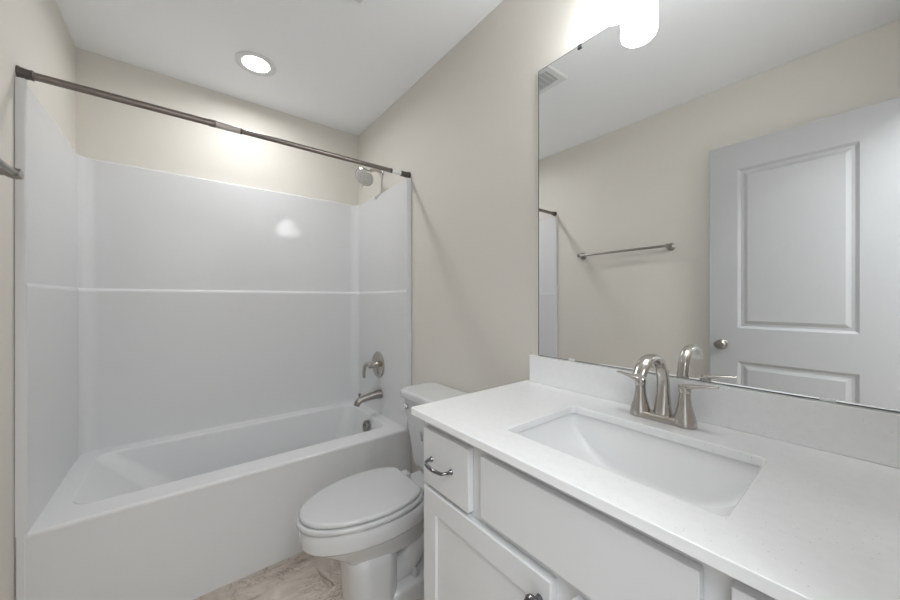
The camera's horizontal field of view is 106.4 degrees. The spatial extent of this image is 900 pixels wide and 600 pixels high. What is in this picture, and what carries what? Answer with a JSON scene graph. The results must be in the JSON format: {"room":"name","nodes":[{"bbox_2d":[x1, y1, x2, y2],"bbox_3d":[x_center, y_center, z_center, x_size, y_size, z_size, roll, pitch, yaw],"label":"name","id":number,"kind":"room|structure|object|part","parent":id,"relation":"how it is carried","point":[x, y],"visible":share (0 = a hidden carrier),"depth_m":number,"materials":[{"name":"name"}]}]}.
{"room":"bathroom","nodes":[
{"label":"bathroom","id":0,"kind":"room"},
{"bbox_2d":[0,0,75,599],"bbox_3d":[-1.154,-0.025,0.656,0.120,2.550,2.900,0,0,-38],"label":"wall","id":1,"kind":"structure","parent":0,"point":[35,36],"depth_m":1.10,"materials":[{"name":"white paint"}]},
{"bbox_2d":[0,158,23,178],"bbox_3d":[-1.052,-0.356,0.687,0.079,0.052,0.694,0,0,-38],"label":"towel bar","id":2,"kind":"object","parent":1,"relation":"attached to","point":[6,169],"visible":1,"depth_m":0.94,"materials":[{"name":"grey metal"}]},
{"bbox_3d":[-1.250,-0.356,0.939,0.079,0.052,0.052,0,0,-38],"label":"post","id":3,"kind":"part","parent":2,"relation":"part of","materials":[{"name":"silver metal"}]},
{"bbox_2d":[15,65,410,177],"bbox_3d":[-0.852,-0.763,1.605,1.528,0.041,0.041,0,0,-38],"label":"shower curtain rod","id":4,"kind":"object","parent":1,"relation":"attached to","point":[21,72],"visible":0.97,"depth_m":1.38,"materials":[{"name":"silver metal"}]},
{"bbox_2d":[76,47,357,204],"bbox_3d":[-1.368,-0.025,2.258,1.530,2.550,0.120,0,0,-38],"label":"wall","id":5,"kind":"structure","parent":0,"point":[106,130],"depth_m":2.06,"materials":[{"name":"white paint"}]},
{"bbox_2d":[55,0,502,135],"bbox_3d":[-0.051,-1.350,0.711,3.000,0.100,4.180,0,0,-38],"label":"ceiling","id":6,"kind":"structure","parent":0,"point":[341,65],"depth_m":1.71,"materials":[{"name":"white paint"}]},
{"bbox_2d":[235,51,275,76],"bbox_3d":[-1.072,-1.297,1.863,0.200,0.006,0.200,0,0,-38],"label":"recessed light","id":7,"kind":"object","parent":6,"relation":"in","point":[252,62],"visible":1,"depth_m":1.85,"materials":[{"name":"white paint"}]},
{"bbox_2d":[193,551,423,599],"bbox_3d":[-0.051,1.300,0.711,3.000,0.100,4.180,0,0,-38],"label":"floor","id":8,"kind":"structure","parent":0,"point":[302,575],"depth_m":1.48,"materials":[{"name":"beige tile"}]},
{"bbox_2d":[15,77,410,599],"bbox_3d":[-1.082,0.257,1.896,1.527,1.987,0.799,0,0,-38],"label":"bathtub","id":9,"kind":"object","parent":8,"relation":"on","point":[191,353],"visible":0.83,"depth_m":1.82,"materials":[{"name":"white plastic"}]},
{"bbox_2d":[24,401,407,599],"bbox_3d":[-1.082,1.017,1.897,1.527,0.466,0.798,0,0,-38],"label":"basin","id":10,"kind":"object","parent":9,"relation":"in","point":[187,514],"depth_m":1.51,"materials":[{"name":"white plastic"}]},
{"bbox_3d":[-0.561,0.845,2.239,0.037,0.075,0.074,0,0,-38],"label":"overflow plate","id":11,"kind":"part","parent":9,"relation":"part of","materials":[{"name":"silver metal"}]},
{"bbox_2d":[354,389,382,406],"bbox_3d":[-0.548,0.661,2.249,0.190,0.090,0.068,0,0,-38],"label":"tub spout","id":12,"kind":"object","parent":9,"relation":"attached to","point":[377,394],"visible":1,"depth_m":2.23,"materials":[{"name":"grey metal"}]},
{"bbox_2d":[362,351,384,377],"bbox_3d":[-0.529,0.457,2.308,0.085,0.188,0.184,0,0,-38],"label":"shower valve","id":13,"kind":"object","parent":9,"relation":"attached to","point":[377,363],"visible":1,"depth_m":2.30,"materials":[{"name":"silver metal"}]},
{"bbox_3d":[-0.575,0.491,2.326,0.099,0.118,0.035,0,0,39],"label":"lever","id":14,"kind":"part","parent":13,"relation":"part of","materials":[{"name":"silver metal"}]},
{"bbox_2d":[296,383,468,599],"bbox_3d":[-0.255,0.852,1.456,0.764,0.797,0.438,0,0,-38],"label":"toilet","id":15,"kind":"object","parent":8,"relation":"on","point":[371,522],"visible":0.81,"depth_m":1.32,"materials":[{"name":"white ceramic"}]},
{"bbox_3d":[-0.368,0.821,1.366,0.476,0.022,0.358,0,0,-38],"label":"seat","id":16,"kind":"part","parent":15,"relation":"part of","materials":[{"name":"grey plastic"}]},
{"bbox_3d":[-0.366,0.799,1.367,0.460,0.020,0.337,0,0,-38],"label":"seat lid","id":17,"kind":"part","parent":15,"relation":"part of","materials":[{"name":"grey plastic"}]},
{"bbox_3d":[-0.348,0.925,1.381,0.509,0.177,0.340,0,0,-38],"label":"bowl","id":18,"kind":"part","parent":15,"relation":"part of","materials":[{"name":"white ceramic"}]},
{"bbox_3d":[-0.224,0.540,1.677,0.034,0.042,0.034,0,0,-38],"label":"flush lever","id":19,"kind":"part","parent":15,"relation":"part of","materials":[{"name":"silver metal"}]},
{"bbox_3d":[-0.039,0.670,1.627,0.211,0.364,0.407,0,0,-38],"label":"tank","id":20,"kind":"part","parent":15,"relation":"part of","materials":[{"name":"white ceramic"}]},
{"bbox_3d":[-0.049,0.472,1.619,0.220,0.039,0.438,0,0,-38],"label":"tank lid","id":21,"kind":"part","parent":15,"relation":"part of","materials":[{"name":"white ceramic"}]},
{"bbox_2d":[424,422,775,599],"bbox_3d":[0.394,0.797,0.786,0.580,0.905,0.930,0,0,-38],"label":"vanity cabinet","id":22,"kind":"object","parent":8,"relation":"on","point":[494,530],"visible":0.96,"depth_m":0.68,"materials":[{"name":"white paint"}]},
{"bbox_3d":[-0.039,0.449,0.899,0.040,0.015,0.103,0,0,-38],"label":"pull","id":23,"kind":"part","parent":22,"relation":"part of","materials":[{"name":"silver metal"}]},
{"bbox_3d":[-0.009,0.448,0.907,0.020,0.156,0.195,0,0,-38],"label":"drawer","id":24,"kind":"part","parent":22,"relation":"part of","materials":[{"name":"white paint"}]},
{"bbox_3d":[0.065,0.834,0.814,0.020,0.592,0.432,0,0,-38],"label":"door","id":25,"kind":"part","parent":22,"relation":"part of","materials":[{"name":"white paint"}]},
{"bbox_3d":[0.163,0.584,0.648,0.032,0.035,0.035,0,0,-38],"label":"knob","id":26,"kind":"part","parent":22,"relation":"part of","materials":[{"name":"silver metal"}]},
{"bbox_3d":[0.356,0.834,0.445,0.020,0.592,0.418,0,0,-38],"label":"door","id":27,"kind":"part","parent":22,"relation":"part of","materials":[{"name":"white paint"}]},
{"bbox_2d":[411,380,899,599],"bbox_3d":[0.397,0.333,0.802,0.560,0.020,0.964,0,0,-38],"label":"countertop","id":28,"kind":"structure","parent":22,"relation":"on","point":[812,523],"depth_m":0.55,"materials":[{"name":"white stone"}]},
{"bbox_2d":[516,413,761,515],"bbox_3d":[0.391,0.415,0.760,0.324,0.144,0.459,0,0,-38],"label":"sink","id":29,"kind":"object","parent":28,"relation":"in","point":[714,483],"visible":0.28,"depth_m":0.84,"materials":[{"name":"white ceramic"}]},
{"bbox_2d":[617,354,718,429],"bbox_3d":[0.561,0.232,0.880,0.194,0.182,0.185,0,0,13],"label":"faucet","id":30,"kind":"object","parent":28,"relation":"on","point":[684,417],"visible":1,"depth_m":0.88,"materials":[{"name":"silver metal"}]},
{"bbox_3d":[0.517,0.223,0.959,0.028,0.029,0.077,0,0,-38],"label":"lever handle","id":31,"kind":"part","parent":30,"relation":"part of","materials":[{"name":"silver metal"}]},
{"bbox_3d":[0.532,0.280,0.941,0.054,0.085,0.054,0,0,-38],"label":"handle","id":32,"kind":"part","parent":30,"relation":"part of","materials":[{"name":"silver metal"}]},
{"bbox_3d":[0.522,0.229,0.865,0.167,0.177,0.048,0,0,-38],"label":"spout","id":33,"kind":"part","parent":30,"relation":"part of","materials":[{"name":"silver metal"}]},
{"bbox_3d":[0.565,0.314,0.899,0.047,0.018,0.156,0,0,-38],"label":"plate","id":34,"kind":"part","parent":30,"relation":"part of","materials":[{"name":"silver metal"}]},
{"bbox_3d":[0.597,0.280,0.857,0.054,0.085,0.054,0,0,-38],"label":"handle","id":35,"kind":"part","parent":30,"relation":"part of","materials":[{"name":"silver metal"}]},
{"bbox_3d":[0.615,0.223,0.835,0.028,0.029,0.084,0,0,-38],"label":"lever handle","id":36,"kind":"part","parent":30,"relation":"part of","materials":[{"name":"silver metal"}]},
{"bbox_3d":[0.425,0.445,0.357,0.020,0.160,0.195,0,0,-38],"label":"drawer","id":37,"kind":"part","parent":22,"relation":"part of","materials":[{"name":"white paint"}]},
{"bbox_2d":[358,0,898,473],"bbox_3d":[0.141,-0.025,1.678,0.120,2.550,2.900,0,0,-38],"label":"wall","id":38,"kind":"structure","parent":0,"point":[465,133],"depth_m":1.59,"materials":[{"name":"white paint"}]},
{"bbox_2d":[355,167,383,186],"bbox_3d":[-0.543,-0.832,2.294,0.190,0.166,0.128,0,0,-38],"label":"shower","id":39,"kind":"object","parent":38,"relation":"attached to","point":[364,176],"visible":0.94,"depth_m":2.26,"materials":[{"name":"silver metal"}]},
{"bbox_3d":[-0.521,-0.877,2.328,0.111,0.050,0.023,0,0,-38],"label":"shower arm","id":40,"kind":"part","parent":39,"relation":"part of","materials":[{"name":"silver metal"}]},
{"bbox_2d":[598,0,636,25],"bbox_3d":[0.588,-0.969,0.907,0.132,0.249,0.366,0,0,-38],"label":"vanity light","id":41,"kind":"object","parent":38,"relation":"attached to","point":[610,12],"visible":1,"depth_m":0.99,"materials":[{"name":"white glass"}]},
{"bbox_2d":[530,355,899,468],"bbox_3d":[0.614,0.271,0.962,0.022,0.102,0.946,0,0,-38],"label":"backsplash","id":42,"kind":"structure","parent":38,"relation":"attached to","point":[863,433],"depth_m":0.79,"materials":[{"name":"white stone"}]},
{"bbox_2d":[538,0,899,412],"bbox_3d":[0.628,-0.334,0.955,0.010,1.106,0.913,0,0,-38],"label":"wall mirror","id":43,"kind":"object","parent":38,"relation":"attached to","point":[719,180],"visible":1,"depth_m":0.85,"materials":[{"name":"silver mirror"}]}
]}

